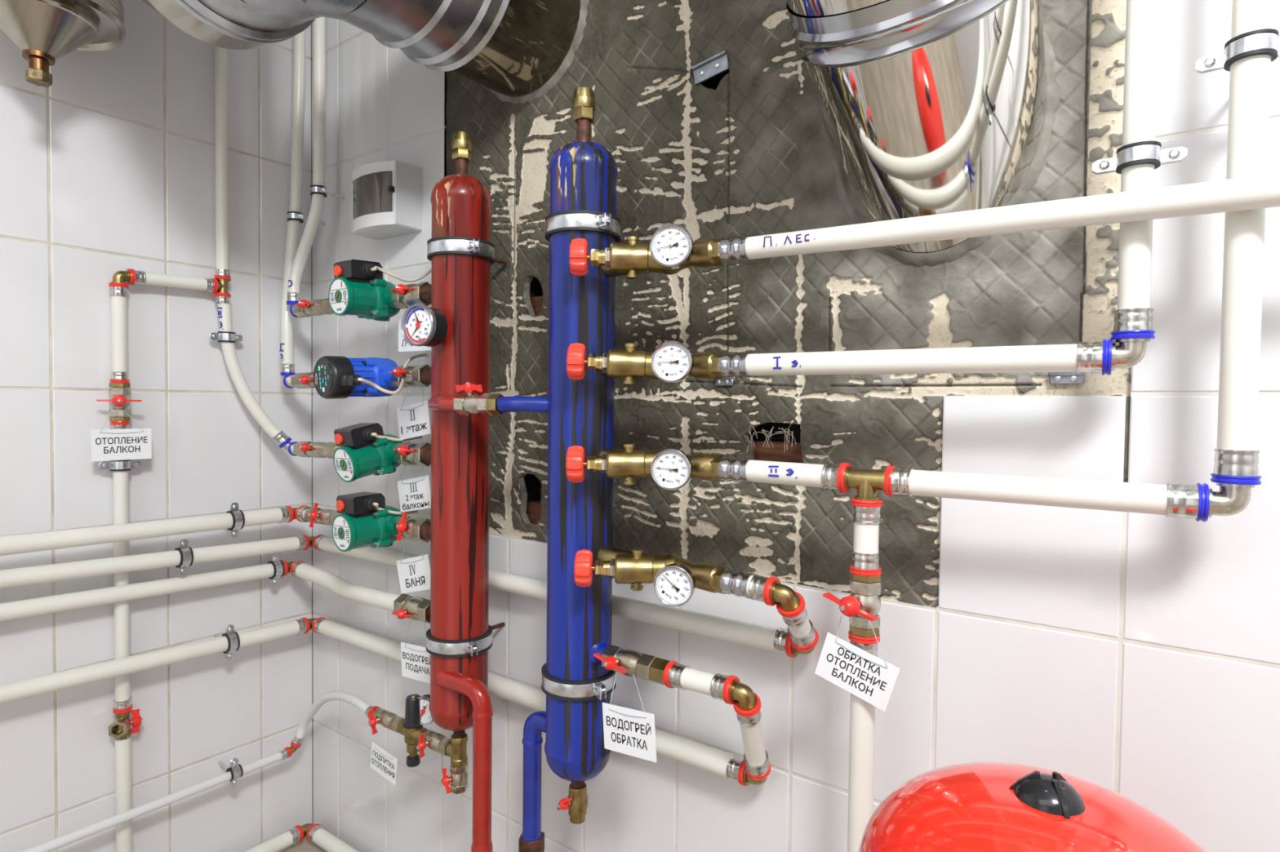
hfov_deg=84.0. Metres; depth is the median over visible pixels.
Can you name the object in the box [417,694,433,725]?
pressure gauge
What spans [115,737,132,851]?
pipe
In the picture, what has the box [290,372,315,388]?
valve
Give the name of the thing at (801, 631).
pipe
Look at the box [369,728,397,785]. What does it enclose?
name tag
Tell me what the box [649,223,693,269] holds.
thermometer
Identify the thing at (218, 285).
press tee
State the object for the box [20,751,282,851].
pipe
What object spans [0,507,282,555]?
pipe
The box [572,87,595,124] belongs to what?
air vent
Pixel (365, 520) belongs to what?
pump
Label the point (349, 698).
pipe
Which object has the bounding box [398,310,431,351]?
name tag
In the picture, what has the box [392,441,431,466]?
valve
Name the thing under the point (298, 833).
press elbow
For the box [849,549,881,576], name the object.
coupling
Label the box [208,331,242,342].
clamp
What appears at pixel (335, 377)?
pump
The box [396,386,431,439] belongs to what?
name tag
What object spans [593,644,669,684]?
valve
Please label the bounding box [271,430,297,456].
press elbow
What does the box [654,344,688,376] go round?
print
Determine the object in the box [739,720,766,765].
pipe
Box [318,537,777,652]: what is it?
pipe
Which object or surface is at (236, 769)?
clamp
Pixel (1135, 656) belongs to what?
wall
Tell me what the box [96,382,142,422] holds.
valve
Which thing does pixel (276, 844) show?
pipe
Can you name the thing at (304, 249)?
pipe
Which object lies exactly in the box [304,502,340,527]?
valve
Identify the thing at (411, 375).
valve
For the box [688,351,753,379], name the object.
valve
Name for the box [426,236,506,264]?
clamp
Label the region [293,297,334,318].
valve
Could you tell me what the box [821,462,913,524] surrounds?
press tee
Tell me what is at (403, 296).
valve
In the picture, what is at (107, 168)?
wall
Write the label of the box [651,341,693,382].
thermometer
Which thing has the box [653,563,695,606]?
thermometer
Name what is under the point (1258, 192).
pipe
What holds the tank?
on the floor
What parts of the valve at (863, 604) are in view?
handle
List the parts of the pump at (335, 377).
control panel, panel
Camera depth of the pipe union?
1.53 m
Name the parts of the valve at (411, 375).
handle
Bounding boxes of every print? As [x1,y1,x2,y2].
[329,288,346,311]
[333,524,349,547]
[334,457,351,478]
[409,313,428,340]
[653,227,688,261]
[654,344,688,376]
[654,452,688,484]
[657,569,689,600]
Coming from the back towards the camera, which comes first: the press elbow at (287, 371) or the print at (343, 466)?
the press elbow at (287, 371)
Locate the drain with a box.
[0,0,125,87]
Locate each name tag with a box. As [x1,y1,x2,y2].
[90,410,151,462]
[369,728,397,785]
[395,541,430,593]
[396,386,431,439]
[397,465,431,512]
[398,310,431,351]
[400,619,430,683]
[602,671,657,762]
[814,616,900,711]
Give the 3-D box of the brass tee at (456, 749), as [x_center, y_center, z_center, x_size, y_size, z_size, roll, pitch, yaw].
[-0.339,0.593,1.325,0.038,0.076,0.031,2,2,36]
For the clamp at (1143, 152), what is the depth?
0.71 m
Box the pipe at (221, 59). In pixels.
[214,45,229,270]
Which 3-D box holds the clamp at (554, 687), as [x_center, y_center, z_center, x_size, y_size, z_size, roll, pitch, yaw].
[-0.097,0.404,1.163,0.119,0.029,0.159,1,2,5]
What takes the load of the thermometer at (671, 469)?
attached to the valve at (628, 463)
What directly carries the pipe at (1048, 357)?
attached to the valve at (715, 365)
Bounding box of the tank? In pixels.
[857,761,1207,851]
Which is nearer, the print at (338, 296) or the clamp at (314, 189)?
the print at (338, 296)
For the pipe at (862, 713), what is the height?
0.802 m
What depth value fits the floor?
1.75 m
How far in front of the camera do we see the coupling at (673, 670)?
1.01 m
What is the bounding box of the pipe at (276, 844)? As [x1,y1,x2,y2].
[244,831,293,851]
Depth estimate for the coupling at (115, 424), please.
1.44 m
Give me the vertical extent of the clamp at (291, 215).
0.019 m
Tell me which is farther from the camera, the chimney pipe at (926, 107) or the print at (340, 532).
the print at (340, 532)
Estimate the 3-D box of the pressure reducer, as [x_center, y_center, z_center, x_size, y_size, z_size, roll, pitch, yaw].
[-0.449,0.601,1.405,0.073,0.136,0.042,2,2,36]
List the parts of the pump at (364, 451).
speed knob, rating plate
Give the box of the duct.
[140,0,581,97]
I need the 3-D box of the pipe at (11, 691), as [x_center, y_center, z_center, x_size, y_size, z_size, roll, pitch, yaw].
[-1.527,0.477,0.761,0.034,0.092,2.371,2,2,36]
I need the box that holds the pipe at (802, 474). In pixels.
[746,459,824,488]
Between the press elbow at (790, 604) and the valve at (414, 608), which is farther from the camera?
the valve at (414, 608)
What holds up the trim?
attached to the wall at (1135, 656)
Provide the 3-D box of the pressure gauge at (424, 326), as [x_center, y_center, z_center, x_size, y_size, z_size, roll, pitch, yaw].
[-0.361,-0.171,1.232,0.071,0.071,0.075,1,2,27]
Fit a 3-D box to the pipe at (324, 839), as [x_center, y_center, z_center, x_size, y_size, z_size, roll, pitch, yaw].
[0.361,1.044,0.911,2.852,0.034,0.034,2,2,36]
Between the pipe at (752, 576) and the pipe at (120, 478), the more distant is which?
the pipe at (120, 478)
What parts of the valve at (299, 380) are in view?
handle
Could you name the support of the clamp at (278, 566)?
attached to the pipe at (15, 610)
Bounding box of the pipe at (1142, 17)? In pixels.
[1116,0,1159,310]
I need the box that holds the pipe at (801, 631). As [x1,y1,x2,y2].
[786,617,811,637]
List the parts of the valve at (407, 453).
handle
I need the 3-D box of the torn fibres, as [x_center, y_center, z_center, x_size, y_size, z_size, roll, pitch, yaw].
[0.191,0.018,1.054,0.082,0.046,0.023,2,2,36]
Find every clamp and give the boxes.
[98,459,140,471]
[174,538,193,575]
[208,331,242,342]
[213,624,239,660]
[217,757,243,786]
[226,502,244,537]
[266,553,284,585]
[287,211,324,225]
[310,185,345,199]
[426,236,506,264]
[426,622,505,657]
[541,662,615,701]
[544,210,626,243]
[1091,141,1188,174]
[1194,28,1279,74]
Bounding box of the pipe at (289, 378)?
[287,375,293,386]
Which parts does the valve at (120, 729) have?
spout, handle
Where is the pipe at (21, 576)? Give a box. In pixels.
[0,537,299,588]
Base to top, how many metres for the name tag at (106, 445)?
0.102 m
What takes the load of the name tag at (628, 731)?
hanging from the valve at (627, 662)
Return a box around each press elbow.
[108,268,146,297]
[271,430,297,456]
[277,505,311,523]
[279,735,304,760]
[280,364,295,388]
[281,560,306,577]
[285,292,301,317]
[287,823,325,846]
[293,617,329,635]
[294,534,328,551]
[710,673,761,726]
[725,750,770,786]
[748,574,807,626]
[773,619,818,657]
[1076,307,1155,375]
[1164,448,1262,522]
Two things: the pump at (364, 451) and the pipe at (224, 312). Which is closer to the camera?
the pump at (364, 451)
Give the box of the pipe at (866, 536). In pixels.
[853,522,879,553]
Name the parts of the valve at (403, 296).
handle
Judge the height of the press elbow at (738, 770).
0.068 m
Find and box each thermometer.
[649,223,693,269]
[650,448,693,490]
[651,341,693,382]
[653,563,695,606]
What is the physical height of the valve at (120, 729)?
0.081 m
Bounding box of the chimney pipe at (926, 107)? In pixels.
[786,0,1047,253]
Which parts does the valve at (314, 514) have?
handle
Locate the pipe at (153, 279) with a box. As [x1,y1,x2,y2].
[144,271,207,290]
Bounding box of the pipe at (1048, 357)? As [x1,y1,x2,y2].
[746,343,1077,375]
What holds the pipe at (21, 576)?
attached to the clamp at (186, 553)
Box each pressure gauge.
[400,303,447,346]
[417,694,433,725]
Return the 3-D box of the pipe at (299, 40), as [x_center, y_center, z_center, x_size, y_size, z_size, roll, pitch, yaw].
[-0.825,-0.799,1.679,0.052,1.315,0.056,2,2,36]
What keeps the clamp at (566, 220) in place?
attached to the wall at (1135, 656)
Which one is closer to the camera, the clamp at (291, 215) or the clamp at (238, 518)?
the clamp at (238, 518)
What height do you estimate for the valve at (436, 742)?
0.049 m
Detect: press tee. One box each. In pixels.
[203,268,231,303]
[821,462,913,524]
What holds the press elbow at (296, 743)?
attached to the pipe at (68, 838)
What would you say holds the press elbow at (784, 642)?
attached to the pipe at (762, 637)
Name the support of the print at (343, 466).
attached to the pump at (364, 451)
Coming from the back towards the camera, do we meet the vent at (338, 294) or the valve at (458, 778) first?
the vent at (338, 294)
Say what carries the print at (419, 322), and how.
on the pressure gauge at (424, 326)
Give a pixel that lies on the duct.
(510, 48)
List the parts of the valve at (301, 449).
handle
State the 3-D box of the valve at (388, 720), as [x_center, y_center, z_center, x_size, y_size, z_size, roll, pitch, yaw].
[-0.516,0.603,1.444,0.084,0.049,0.048,2,2,36]
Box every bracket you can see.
[691,50,728,85]
[715,377,733,386]
[1048,372,1084,383]
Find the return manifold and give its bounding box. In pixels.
[497,118,617,841]
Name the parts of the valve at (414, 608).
handle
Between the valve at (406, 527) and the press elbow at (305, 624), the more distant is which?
the press elbow at (305, 624)
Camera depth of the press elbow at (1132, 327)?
0.72 m
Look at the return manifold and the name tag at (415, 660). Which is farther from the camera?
the name tag at (415, 660)
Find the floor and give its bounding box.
[278,836,327,851]
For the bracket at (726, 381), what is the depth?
1.10 m
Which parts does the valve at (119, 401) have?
handle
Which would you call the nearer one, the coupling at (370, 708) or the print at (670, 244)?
the print at (670, 244)
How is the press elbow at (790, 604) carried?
on the pipe at (801, 631)
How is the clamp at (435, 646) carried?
attached to the wall at (1135, 656)
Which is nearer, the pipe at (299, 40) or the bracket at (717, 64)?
the bracket at (717, 64)
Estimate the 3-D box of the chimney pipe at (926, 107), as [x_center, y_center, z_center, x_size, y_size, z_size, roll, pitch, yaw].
[0.258,-0.814,0.733,0.275,1.207,0.441,2,2,36]
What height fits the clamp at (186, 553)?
0.076 m
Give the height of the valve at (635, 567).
0.060 m
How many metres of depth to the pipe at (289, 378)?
1.66 m
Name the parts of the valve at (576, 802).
handle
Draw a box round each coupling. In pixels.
[109,371,129,383]
[110,421,129,429]
[364,706,379,719]
[518,831,544,851]
[662,660,691,690]
[848,630,879,657]
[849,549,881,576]
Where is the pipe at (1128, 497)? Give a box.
[909,470,1167,515]
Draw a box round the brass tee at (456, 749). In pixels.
[445,729,467,768]
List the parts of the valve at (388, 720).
handle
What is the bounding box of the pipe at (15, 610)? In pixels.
[0,563,274,622]
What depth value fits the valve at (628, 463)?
1.02 m
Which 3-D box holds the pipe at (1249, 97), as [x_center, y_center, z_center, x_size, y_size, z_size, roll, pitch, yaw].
[0.580,-0.692,0.661,0.030,1.440,0.030,2,2,36]
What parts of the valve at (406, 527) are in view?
handle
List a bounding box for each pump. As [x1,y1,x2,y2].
[313,353,426,399]
[328,259,431,321]
[331,492,417,551]
[333,422,422,482]
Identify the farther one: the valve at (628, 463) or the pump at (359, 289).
the pump at (359, 289)
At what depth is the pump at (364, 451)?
1.39 m
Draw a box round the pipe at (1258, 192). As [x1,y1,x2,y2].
[745,173,1279,259]
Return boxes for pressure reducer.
[395,693,426,767]
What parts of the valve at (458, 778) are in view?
handle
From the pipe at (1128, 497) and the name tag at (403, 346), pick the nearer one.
the pipe at (1128, 497)
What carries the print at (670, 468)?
attached to the thermometer at (671, 469)
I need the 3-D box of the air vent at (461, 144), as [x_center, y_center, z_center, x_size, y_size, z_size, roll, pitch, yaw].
[-0.324,-0.507,1.292,0.036,0.048,0.036,2,2,36]
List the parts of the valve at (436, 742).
handle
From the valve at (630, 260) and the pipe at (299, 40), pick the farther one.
the pipe at (299, 40)
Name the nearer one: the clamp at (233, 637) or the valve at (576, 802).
the valve at (576, 802)
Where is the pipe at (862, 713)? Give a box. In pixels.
[847,693,875,851]
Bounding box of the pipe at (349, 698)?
[295,690,371,738]
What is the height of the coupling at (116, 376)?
0.023 m
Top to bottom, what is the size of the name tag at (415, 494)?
0.112 m
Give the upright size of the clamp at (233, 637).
0.078 m
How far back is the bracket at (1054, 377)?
0.84 m
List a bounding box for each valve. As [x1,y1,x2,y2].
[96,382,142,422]
[108,697,142,741]
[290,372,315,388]
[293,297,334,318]
[293,441,336,458]
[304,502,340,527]
[368,707,404,734]
[388,364,430,387]
[391,281,431,309]
[391,593,430,623]
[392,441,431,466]
[393,512,431,542]
[416,728,450,758]
[440,762,468,794]
[453,382,504,415]
[556,781,587,824]
[565,443,754,484]
[566,342,659,385]
[568,235,753,279]
[573,546,755,599]
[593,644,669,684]
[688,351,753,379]
[822,573,880,637]
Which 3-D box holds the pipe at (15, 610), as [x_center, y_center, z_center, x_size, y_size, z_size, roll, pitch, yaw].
[-1.549,0.333,0.750,0.033,0.090,2.332,2,2,36]
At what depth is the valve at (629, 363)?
1.02 m
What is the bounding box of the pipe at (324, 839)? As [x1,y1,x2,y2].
[312,828,359,851]
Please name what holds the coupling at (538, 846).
attached to the return manifold
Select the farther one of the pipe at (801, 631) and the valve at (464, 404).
the valve at (464, 404)
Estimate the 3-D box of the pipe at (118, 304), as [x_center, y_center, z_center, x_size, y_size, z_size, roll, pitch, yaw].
[-1.058,-0.186,1.445,0.026,0.159,0.026,2,2,36]
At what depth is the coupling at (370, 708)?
1.48 m
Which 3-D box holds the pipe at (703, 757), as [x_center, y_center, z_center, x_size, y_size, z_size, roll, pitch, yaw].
[-0.314,0.500,1.399,1.121,0.039,0.034,2,2,36]
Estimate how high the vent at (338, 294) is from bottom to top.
0.024 m
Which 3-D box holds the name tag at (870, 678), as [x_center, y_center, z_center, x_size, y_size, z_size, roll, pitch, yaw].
[0.262,0.282,0.860,0.104,0.108,0.006,2,2,36]
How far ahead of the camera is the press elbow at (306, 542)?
1.72 m
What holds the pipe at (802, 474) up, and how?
attached to the valve at (628, 463)
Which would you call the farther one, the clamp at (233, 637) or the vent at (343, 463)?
the clamp at (233, 637)
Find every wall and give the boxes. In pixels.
[0,0,312,851]
[311,0,1279,851]
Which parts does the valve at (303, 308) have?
handle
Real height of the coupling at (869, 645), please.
0.026 m
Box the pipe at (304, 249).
[287,17,325,293]
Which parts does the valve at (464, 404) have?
handle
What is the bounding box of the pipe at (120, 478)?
[112,471,130,702]
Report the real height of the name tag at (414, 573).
0.120 m
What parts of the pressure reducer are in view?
knob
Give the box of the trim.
[311,24,313,823]
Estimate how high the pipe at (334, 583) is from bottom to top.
0.047 m
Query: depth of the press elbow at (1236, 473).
0.68 m
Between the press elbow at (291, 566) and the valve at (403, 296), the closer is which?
the valve at (403, 296)
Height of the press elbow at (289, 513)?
0.041 m
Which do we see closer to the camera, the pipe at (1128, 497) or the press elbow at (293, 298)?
the pipe at (1128, 497)
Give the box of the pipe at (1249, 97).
[1217,0,1273,450]
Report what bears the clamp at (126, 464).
attached to the wall at (107, 168)
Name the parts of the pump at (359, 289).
speed knob, rating plate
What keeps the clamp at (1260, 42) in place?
attached to the wall at (1135, 656)
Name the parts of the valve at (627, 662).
handle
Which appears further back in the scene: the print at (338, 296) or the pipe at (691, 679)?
the print at (338, 296)
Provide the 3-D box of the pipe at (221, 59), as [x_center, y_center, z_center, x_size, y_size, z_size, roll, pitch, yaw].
[-0.933,-0.902,1.585,0.026,1.108,0.026,2,2,36]
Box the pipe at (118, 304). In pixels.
[111,295,127,372]
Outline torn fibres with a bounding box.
[746,423,795,453]
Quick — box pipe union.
[333,444,340,453]
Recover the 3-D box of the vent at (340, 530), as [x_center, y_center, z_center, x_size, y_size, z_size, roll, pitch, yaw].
[-0.583,0.209,1.388,0.024,0.024,0.003,2,2,38]
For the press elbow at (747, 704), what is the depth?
0.96 m
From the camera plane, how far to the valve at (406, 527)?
1.37 m
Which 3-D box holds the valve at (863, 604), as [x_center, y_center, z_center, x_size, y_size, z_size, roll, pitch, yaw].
[0.261,0.217,0.869,0.073,0.076,0.063,2,2,36]
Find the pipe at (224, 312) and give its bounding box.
[216,302,280,438]
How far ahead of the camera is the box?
1.51 m
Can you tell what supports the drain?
attached to the ceiling
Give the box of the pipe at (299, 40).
[279,30,305,364]
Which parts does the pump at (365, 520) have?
speed knob, rating plate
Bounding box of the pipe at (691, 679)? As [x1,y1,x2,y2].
[680,667,715,696]
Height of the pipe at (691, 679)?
0.030 m
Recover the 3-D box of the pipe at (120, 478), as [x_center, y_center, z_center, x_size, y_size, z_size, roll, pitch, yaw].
[-1.063,0.289,1.458,0.026,0.554,0.026,2,2,36]
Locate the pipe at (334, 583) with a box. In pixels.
[295,563,399,611]
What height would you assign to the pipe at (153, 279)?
0.029 m
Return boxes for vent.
[334,290,342,302]
[337,527,344,539]
[339,459,346,471]
[451,131,471,162]
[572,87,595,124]
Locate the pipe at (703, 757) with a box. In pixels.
[318,619,736,777]
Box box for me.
[351,160,422,240]
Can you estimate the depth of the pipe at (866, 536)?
0.86 m
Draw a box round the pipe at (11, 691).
[0,620,299,704]
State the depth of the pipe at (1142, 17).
0.71 m
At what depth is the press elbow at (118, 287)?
1.44 m
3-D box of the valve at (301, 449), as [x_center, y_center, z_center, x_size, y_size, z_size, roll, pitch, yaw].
[-0.728,0.054,1.596,0.175,0.041,0.054,2,2,36]

